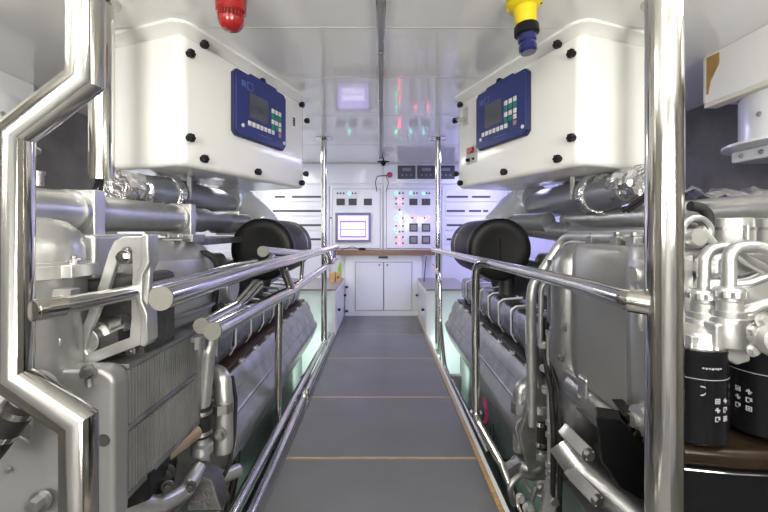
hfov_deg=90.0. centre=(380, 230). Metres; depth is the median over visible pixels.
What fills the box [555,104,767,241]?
wall
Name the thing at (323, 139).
steel pillar
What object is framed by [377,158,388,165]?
sprinkler
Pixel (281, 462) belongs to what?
trim
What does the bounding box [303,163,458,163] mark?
trim
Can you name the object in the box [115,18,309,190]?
control box
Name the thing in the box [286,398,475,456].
floor panel
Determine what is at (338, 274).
wood block
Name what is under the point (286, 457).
trim
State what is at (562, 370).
engine
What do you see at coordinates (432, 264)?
rail
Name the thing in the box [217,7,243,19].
grille
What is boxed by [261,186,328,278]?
tall cabinet
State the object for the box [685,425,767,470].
tray
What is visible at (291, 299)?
pipe
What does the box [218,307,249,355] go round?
pipe
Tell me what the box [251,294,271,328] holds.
pipe
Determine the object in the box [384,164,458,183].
panel
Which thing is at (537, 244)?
wall
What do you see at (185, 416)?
engine
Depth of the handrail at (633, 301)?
1.63 m
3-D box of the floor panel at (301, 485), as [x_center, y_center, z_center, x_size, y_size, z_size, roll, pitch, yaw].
[0.000,1.110,1.206,0.924,0.020,1.295,0,0,0]
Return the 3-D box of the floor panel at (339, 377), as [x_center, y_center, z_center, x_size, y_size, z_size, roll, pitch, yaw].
[0.000,1.110,2.936,0.924,0.020,0.765,0,0,0]
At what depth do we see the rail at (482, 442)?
2.29 m
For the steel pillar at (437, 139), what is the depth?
3.69 m
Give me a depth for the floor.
2.58 m
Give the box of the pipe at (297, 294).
[282,278,299,301]
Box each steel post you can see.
[0,0,104,511]
[644,0,684,511]
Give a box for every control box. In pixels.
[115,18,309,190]
[452,18,643,190]
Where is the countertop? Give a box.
[336,250,434,254]
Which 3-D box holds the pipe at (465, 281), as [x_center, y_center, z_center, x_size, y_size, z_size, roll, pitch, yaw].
[0.929,0.518,3.436,0.388,0.234,0.221,0,0,0]
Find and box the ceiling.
[0,0,767,162]
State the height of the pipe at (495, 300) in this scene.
0.233 m
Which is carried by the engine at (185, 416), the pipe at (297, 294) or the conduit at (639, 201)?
the pipe at (297, 294)
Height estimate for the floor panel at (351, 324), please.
0.020 m
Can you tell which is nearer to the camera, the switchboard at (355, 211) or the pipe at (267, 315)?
the pipe at (267, 315)
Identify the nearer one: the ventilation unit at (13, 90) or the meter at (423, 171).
the ventilation unit at (13, 90)
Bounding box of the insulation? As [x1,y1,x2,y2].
[685,186,767,200]
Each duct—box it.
[97,167,277,232]
[484,164,643,230]
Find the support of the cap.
on the engine at (562, 370)
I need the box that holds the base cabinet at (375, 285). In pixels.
[345,255,421,315]
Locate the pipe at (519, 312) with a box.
[513,306,546,347]
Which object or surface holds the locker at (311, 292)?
on the floor
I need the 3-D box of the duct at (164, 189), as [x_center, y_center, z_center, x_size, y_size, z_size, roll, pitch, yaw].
[-0.951,-0.088,2.288,0.519,0.522,1.348,0,0,0]
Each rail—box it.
[227,331,330,511]
[247,332,334,511]
[431,263,452,386]
[450,379,490,455]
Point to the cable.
(380, 175)
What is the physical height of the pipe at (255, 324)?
0.234 m
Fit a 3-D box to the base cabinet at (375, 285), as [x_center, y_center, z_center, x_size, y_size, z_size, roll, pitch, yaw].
[0.030,0.706,5.025,1.000,0.788,0.120,0,0,0]
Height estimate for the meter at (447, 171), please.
0.175 m
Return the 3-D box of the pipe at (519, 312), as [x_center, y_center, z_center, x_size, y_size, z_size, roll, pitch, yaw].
[0.928,0.518,2.063,0.388,0.234,0.221,0,0,0]
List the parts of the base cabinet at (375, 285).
door, pull handle, door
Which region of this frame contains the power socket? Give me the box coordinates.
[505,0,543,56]
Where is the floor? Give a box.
[244,391,514,511]
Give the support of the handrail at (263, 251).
attached to the handrail at (222, 321)
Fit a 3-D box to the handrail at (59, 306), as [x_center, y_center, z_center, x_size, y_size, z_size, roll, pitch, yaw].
[-0.661,0.159,1.371,0.059,0.050,1.259,0,0,1]
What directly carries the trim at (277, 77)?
attached to the ceiling
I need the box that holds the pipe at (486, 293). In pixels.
[481,288,498,319]
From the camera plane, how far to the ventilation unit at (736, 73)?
1.80 m
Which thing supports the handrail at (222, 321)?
attached to the steel pillar at (323, 139)
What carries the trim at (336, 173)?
attached to the wall at (537, 244)
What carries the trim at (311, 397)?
on the trim
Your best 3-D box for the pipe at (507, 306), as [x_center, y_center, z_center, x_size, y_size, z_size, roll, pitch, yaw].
[0.928,0.518,2.292,0.389,0.233,0.221,0,0,0]
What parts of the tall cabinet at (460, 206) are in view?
plate, plate, plate, plate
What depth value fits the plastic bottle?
4.70 m
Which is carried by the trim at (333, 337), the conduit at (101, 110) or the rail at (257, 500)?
the rail at (257, 500)
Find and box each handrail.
[33,258,257,321]
[148,245,338,339]
[257,246,324,259]
[431,247,650,511]
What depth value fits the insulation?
1.49 m
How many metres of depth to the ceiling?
1.85 m
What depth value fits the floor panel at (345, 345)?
3.66 m
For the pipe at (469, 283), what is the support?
on the engine at (562, 370)
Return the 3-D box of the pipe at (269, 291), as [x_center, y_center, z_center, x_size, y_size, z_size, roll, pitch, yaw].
[-0.928,0.518,2.749,0.389,0.234,0.221,0,0,0]
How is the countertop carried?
on the base cabinet at (375, 285)
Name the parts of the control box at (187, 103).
knob, knob, knob, knob, knob, plate, knob, knob, knob, knob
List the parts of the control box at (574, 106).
knob, knob, knob, lock handle, lock plate, plate, knob, knob, knob, knob, knob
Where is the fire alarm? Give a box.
[215,0,246,32]
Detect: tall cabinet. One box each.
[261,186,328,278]
[442,186,502,282]
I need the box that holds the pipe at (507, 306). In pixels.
[499,298,525,339]
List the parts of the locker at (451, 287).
door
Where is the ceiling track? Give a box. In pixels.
[376,0,385,158]
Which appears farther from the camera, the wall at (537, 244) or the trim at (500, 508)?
the wall at (537, 244)
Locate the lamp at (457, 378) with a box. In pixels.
[450,374,461,390]
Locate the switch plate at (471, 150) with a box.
[466,145,476,164]
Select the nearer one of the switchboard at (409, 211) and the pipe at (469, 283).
the pipe at (469, 283)
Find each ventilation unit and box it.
[0,71,40,154]
[703,24,767,163]
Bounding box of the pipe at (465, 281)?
[461,277,480,301]
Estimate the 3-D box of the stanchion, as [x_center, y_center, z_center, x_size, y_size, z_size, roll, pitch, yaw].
[-0.572,0.797,2.106,0.070,0.975,0.305,0,0,-14]
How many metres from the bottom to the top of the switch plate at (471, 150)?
0.110 m
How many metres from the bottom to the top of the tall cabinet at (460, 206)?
2.244 m
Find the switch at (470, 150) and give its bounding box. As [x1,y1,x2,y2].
[466,147,473,153]
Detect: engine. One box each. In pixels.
[0,171,316,511]
[445,193,767,511]
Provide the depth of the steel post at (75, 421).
0.72 m
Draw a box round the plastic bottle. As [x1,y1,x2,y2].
[338,262,341,279]
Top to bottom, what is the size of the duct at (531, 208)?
0.527 m
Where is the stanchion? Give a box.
[271,291,282,454]
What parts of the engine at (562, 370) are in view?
bed rail, guard plate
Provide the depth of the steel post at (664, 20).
0.71 m
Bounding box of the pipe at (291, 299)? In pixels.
[275,280,294,306]
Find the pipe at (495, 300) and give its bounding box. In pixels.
[489,294,517,328]
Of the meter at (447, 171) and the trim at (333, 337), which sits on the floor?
the trim at (333, 337)
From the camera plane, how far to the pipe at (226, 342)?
1.85 m
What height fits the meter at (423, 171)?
0.175 m
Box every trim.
[115,27,643,27]
[258,315,344,511]
[277,77,484,77]
[286,457,475,458]
[291,337,333,433]
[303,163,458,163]
[303,164,381,183]
[311,397,450,397]
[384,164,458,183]
[417,315,504,511]
[428,337,509,511]
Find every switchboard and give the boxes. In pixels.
[330,186,381,249]
[384,186,434,249]
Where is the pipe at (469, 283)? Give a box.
[467,280,486,303]
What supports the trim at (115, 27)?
attached to the ceiling
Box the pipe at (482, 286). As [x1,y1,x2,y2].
[480,284,495,312]
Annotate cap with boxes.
[714,218,756,242]
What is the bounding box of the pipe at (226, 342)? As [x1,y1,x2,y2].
[218,330,233,364]
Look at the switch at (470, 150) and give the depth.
2.43 m
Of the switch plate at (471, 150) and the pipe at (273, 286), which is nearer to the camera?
the switch plate at (471, 150)
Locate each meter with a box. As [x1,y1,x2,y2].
[398,165,414,178]
[417,165,434,178]
[441,165,454,178]
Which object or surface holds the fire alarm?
attached to the ceiling
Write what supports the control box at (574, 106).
attached to the ceiling
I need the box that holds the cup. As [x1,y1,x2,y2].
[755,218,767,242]
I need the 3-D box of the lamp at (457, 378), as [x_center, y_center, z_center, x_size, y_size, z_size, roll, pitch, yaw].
[0.620,1.354,3.431,0.190,0.154,0.067,0,0,0]
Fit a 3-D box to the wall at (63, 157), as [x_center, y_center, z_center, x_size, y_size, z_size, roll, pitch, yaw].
[-2.325,0.375,1.745,0.050,2.550,6.690,0,0,0]
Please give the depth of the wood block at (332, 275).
4.55 m
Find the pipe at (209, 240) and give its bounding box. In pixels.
[158,236,241,244]
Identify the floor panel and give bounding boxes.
[263,459,498,511]
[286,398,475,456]
[312,358,449,396]
[328,334,433,357]
[338,316,423,333]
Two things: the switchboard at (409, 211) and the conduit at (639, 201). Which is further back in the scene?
the switchboard at (409, 211)
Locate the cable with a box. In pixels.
[375,175,388,190]
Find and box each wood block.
[329,272,335,281]
[336,272,340,281]
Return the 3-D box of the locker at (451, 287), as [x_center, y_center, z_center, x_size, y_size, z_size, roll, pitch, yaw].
[0.696,1.129,4.505,0.508,1.042,0.950,0,0,0]
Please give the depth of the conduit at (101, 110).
1.48 m
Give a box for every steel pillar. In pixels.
[315,136,332,353]
[429,136,446,360]
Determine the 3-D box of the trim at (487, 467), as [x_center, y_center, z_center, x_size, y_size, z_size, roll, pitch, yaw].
[0.495,1.125,1.250,0.020,0.050,5.500,0,0,0]
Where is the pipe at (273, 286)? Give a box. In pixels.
[266,284,288,310]
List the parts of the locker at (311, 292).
door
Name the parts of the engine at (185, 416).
casing, cooler tank, bracket shadow plate, cooler frame, bed rail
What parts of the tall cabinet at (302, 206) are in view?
plate, plate, plate, plate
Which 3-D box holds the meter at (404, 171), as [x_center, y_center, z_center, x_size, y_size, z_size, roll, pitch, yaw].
[0.337,-0.774,5.054,0.233,0.175,0.032,0,0,0]
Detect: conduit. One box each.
[88,0,121,190]
[621,1,643,212]
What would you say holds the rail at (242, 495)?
attached to the steel pillar at (323, 139)
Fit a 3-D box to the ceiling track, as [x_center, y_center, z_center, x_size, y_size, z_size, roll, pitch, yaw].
[0.000,-0.889,2.500,0.040,0.022,4.400,0,0,0]
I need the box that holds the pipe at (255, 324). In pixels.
[228,300,261,337]
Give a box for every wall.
[36,112,206,248]
[207,166,554,314]
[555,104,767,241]
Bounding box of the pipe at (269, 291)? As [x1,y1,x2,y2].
[263,288,278,320]
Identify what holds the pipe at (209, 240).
attached to the engine at (185, 416)
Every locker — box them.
[298,278,345,373]
[416,278,463,373]
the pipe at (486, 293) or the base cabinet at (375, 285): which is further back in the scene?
the base cabinet at (375, 285)

